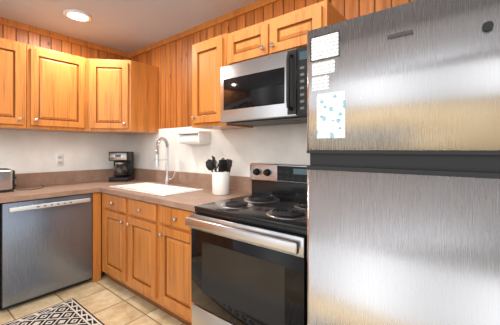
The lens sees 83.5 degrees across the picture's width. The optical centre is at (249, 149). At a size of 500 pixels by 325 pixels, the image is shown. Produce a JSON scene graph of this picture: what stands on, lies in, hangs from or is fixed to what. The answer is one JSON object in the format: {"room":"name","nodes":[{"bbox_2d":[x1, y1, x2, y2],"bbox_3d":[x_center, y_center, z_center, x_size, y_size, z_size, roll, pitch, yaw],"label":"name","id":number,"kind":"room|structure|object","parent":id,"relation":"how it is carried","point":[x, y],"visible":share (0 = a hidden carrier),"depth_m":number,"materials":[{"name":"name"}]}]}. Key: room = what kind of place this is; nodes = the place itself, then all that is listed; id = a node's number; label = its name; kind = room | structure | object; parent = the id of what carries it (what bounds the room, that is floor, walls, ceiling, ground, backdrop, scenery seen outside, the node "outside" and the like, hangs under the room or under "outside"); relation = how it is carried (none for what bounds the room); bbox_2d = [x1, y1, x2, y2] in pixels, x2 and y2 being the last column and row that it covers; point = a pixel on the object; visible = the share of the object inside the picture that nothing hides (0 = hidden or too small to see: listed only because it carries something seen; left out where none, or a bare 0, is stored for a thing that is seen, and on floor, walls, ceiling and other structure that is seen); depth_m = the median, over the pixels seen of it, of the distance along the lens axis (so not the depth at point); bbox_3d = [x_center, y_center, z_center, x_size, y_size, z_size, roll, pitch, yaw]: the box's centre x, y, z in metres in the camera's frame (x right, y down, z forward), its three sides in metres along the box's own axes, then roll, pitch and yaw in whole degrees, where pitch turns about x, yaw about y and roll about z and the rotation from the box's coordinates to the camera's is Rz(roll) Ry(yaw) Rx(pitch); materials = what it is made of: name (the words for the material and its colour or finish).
{"room":"kitchen","nodes":[
{"label":"kitchen","id":0,"kind":"room"},
{"bbox_2d":[0,17,127,198],"bbox_3d":[-2.514,0.042,2.224,0.116,2.440,3.180,0,0,38],"label":"wall","id":1,"kind":"structure","parent":0,"point":[25,151],"depth_m":2.84,"materials":[{"name":"white paint"}]},
{"bbox_2d":[0,38,25,129],"bbox_3d":[-2.329,-0.540,2.089,0.366,0.725,0.998,0,0,38],"label":"upper cabinet","id":2,"kind":"object","parent":1,"relation":"attached to","point":[12,85],"visible":1,"depth_m":2.32,"materials":[{"name":"brown wood"}]},
{"bbox_2d":[20,44,87,132],"bbox_3d":[-1.866,-0.540,2.675,0.366,0.725,0.486,0,0,38],"label":"upper cabinet","id":3,"kind":"object","parent":1,"relation":"attached to","point":[56,91],"visible":0.98,"depth_m":2.56,"materials":[{"name":"brown wood"}]},
{"bbox_2d":[55,154,62,165],"bbox_3d":[-1.948,0.110,2.864,0.008,0.125,0.070,0,0,38],"label":"electrical outlet plate","id":4,"kind":"object","parent":1,"relation":"attached to","point":[58,159],"visible":1,"depth_m":2.86,"materials":[{"name":"white plastic"}]},
{"bbox_2d":[76,59,157,134],"bbox_3d":[-1.431,-0.540,3.030,0.608,0.725,0.604,0,0,38],"label":"upper cabinet","id":5,"kind":"object","parent":1,"relation":"attached to","point":[122,97],"visible":0.98,"depth_m":2.81,"materials":[{"name":"brown wood"}]},
{"bbox_2d":[0,272,185,324],"bbox_3d":[-0.678,1.262,0.851,4.700,0.100,3.300,0,0,38],"label":"floor","id":6,"kind":"structure","parent":0,"point":[105,300],"depth_m":2.17,"materials":[{"name":"tile"}]},
{"bbox_2d":[0,193,91,310],"bbox_3d":[-1.833,0.803,2.458,0.635,0.815,0.623,0,0,38],"label":"dishwasher","id":7,"kind":"object","parent":6,"relation":"on","point":[45,246],"visible":1,"depth_m":2.24,"materials":[{"name":"silver metal"}]},
{"bbox_2d":[2,298,104,324],"bbox_3d":[-0.771,1.207,1.354,2.170,0.008,0.615,0,0,38],"label":"rug","id":8,"kind":"object","parent":6,"relation":"on","point":[72,311],"visible":1,"depth_m":2.00,"materials":[{"name":"fabric"}]},
{"bbox_2d":[92,196,102,279],"bbox_3d":[-1.439,0.887,3.042,0.581,0.649,0.596,0,0,38],"label":"base cabinet","id":9,"kind":"object","parent":6,"relation":"on","point":[97,271],"depth_m":2.57,"materials":[{"name":"brown wood"}]},
{"bbox_2d":[0,168,147,202],"bbox_3d":[-2.029,0.308,2.234,0.660,0.163,2.597,0,0,38],"label":"countertop","id":10,"kind":"structure","parent":9,"relation":"on","point":[60,183],"depth_m":2.72,"materials":[{"name":"laminate"}]},
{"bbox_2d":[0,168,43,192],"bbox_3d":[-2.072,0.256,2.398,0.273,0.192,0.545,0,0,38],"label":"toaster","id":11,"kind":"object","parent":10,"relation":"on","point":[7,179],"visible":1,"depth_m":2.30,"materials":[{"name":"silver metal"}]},
{"bbox_2d":[109,152,133,181],"bbox_3d":[-1.441,0.189,3.156,0.212,0.325,0.238,0,0,-7],"label":"coffee maker","id":12,"kind":"object","parent":10,"relation":"on","point":[123,166],"visible":1,"depth_m":3.07,"materials":[{"name":"black plastic"}]},
{"bbox_2d":[100,184,211,211],"bbox_3d":[-0.814,0.371,2.175,1.319,0.038,0.090,0,0,38],"label":"countertop","id":13,"kind":"structure","parent":9,"relation":"on","point":[181,202],"depth_m":2.04,"materials":[{"name":"laminate"}]},
{"bbox_2d":[109,182,202,195],"bbox_3d":[-0.859,0.433,2.510,0.856,0.181,0.396,0,0,38],"label":"sink","id":14,"kind":"object","parent":13,"relation":"in","point":[156,189],"visible":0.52,"depth_m":2.67,"materials":[{"name":"white ceramic"}]},
{"bbox_2d":[148,169,251,195],"bbox_3d":[-0.499,0.308,2.574,1.319,0.163,0.167,0,0,38],"label":"backsplash","id":15,"kind":"structure","parent":9,"relation":"on","point":[184,179],"depth_m":2.66,"materials":[{"name":"laminate"}]},
{"bbox_2d":[154,137,174,184],"bbox_3d":[-0.845,0.116,2.714,0.128,0.471,0.225,0,0,38],"label":"faucet","id":16,"kind":"object","parent":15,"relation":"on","point":[157,160],"visible":1,"depth_m":2.77,"materials":[{"name":"silver metal"}]},
{"bbox_2d":[172,188,243,201],"bbox_3d":[-0.334,0.371,2.108,0.482,0.038,0.360,0,0,38],"label":"countertop","id":17,"kind":"structure","parent":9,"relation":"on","point":[206,194],"depth_m":2.13,"materials":[{"name":"laminate"}]},
{"bbox_2d":[206,156,231,194],"bbox_3d":[-0.235,0.201,2.205,0.223,0.300,0.208,0,0,38],"label":"utensil crock","id":18,"kind":"object","parent":17,"relation":"on","point":[221,181],"visible":1,"depth_m":2.15,"materials":[{"name":"white ceramic"}]},
{"bbox_2d":[102,201,194,306],"bbox_3d":[-0.825,0.887,2.538,0.898,0.649,0.626,0,0,38],"label":"base cabinet","id":19,"kind":"object","parent":6,"relation":"on","point":[146,251],"depth_m":2.20,"materials":[{"name":"brown wood"}]},
{"bbox_2d":[158,221,192,324],"bbox_3d":[-0.299,0.887,2.123,0.444,0.649,0.626,0,0,38],"label":"base cabinet","id":20,"kind":"object","parent":6,"relation":"on","point":[174,239],"depth_m":1.90,"materials":[{"name":"brown wood"}]},
{"bbox_2d":[185,163,309,324],"bbox_3d":[0.131,0.657,1.689,0.756,1.107,0.722,0,0,38],"label":"stove","id":21,"kind":"object","parent":6,"relation":"on","point":[248,259],"visible":0.77,"depth_m":1.47,"materials":[{"name":"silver metal"}]},
{"bbox_2d":[307,0,499,324],"bbox_3d":[0.769,0.366,1.151,0.800,1.689,0.776,0,0,38],"label":"fridge","id":22,"kind":"object","parent":6,"relation":"on","point":[403,167],"visible":1,"depth_m":0.88,"materials":[{"name":"silver metal"}]},
{"bbox_2d":[0,0,258,52],"bbox_3d":[-0.678,-1.228,0.851,4.700,0.100,3.300,0,0,38],"label":"ceiling","id":23,"kind":"structure","parent":0,"point":[128,26],"depth_m":2.48,"materials":[{"name":"white paint"}]},
{"bbox_2d":[63,9,91,21],"bbox_3d":[-1.511,-1.170,2.458,0.216,0.015,0.216,0,0,38],"label":"recessed light","id":24,"kind":"object","parent":23,"relation":"in","point":[76,15],"visible":1,"depth_m":2.44,"materials":[{"name":"white plastic"}]},
{"bbox_2d":[128,0,414,176],"bbox_3d":[0.309,0.042,2.100,4.700,2.440,0.116,0,0,38],"label":"wall","id":25,"kind":"structure","parent":0,"point":[286,143],"depth_m":2.58,"materials":[{"name":"brown wood"}]},
{"bbox_2d":[177,131,210,144],"bbox_3d":[-0.524,-0.103,2.607,0.305,0.120,0.147,0,0,38],"label":"paper towel holder","id":26,"kind":"object","parent":25,"relation":"attached to","point":[195,137],"visible":1,"depth_m":2.55,"materials":[{"name":"white plastic"}]},
{"bbox_2d":[191,33,252,129],"bbox_3d":[-0.235,-0.505,2.238,0.376,0.665,0.366,0,0,38],"label":"upper cabinet","id":27,"kind":"object","parent":25,"relation":"attached to","point":[209,58],"visible":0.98,"depth_m":2.12,"materials":[{"name":"brown wood"}]},
{"bbox_2d":[227,0,345,64],"bbox_3d":[0.212,-0.701,1.885,0.755,0.255,0.366,0,0,38],"label":"upper cabinet","id":28,"kind":"object","parent":25,"relation":"attached to","point":[285,32],"visible":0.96,"depth_m":1.72,"materials":[{"name":"brown wood"}]},
{"bbox_2d":[220,46,306,125],"bbox_3d":[0.201,-0.373,1.835,0.756,0.390,0.458,0,0,38],"label":"microwave","id":29,"kind":"object","parent":28,"relation":"attached to","point":[271,89],"visible":0.6,"depth_m":1.70,"materials":[{"name":"silver metal"}]}
]}

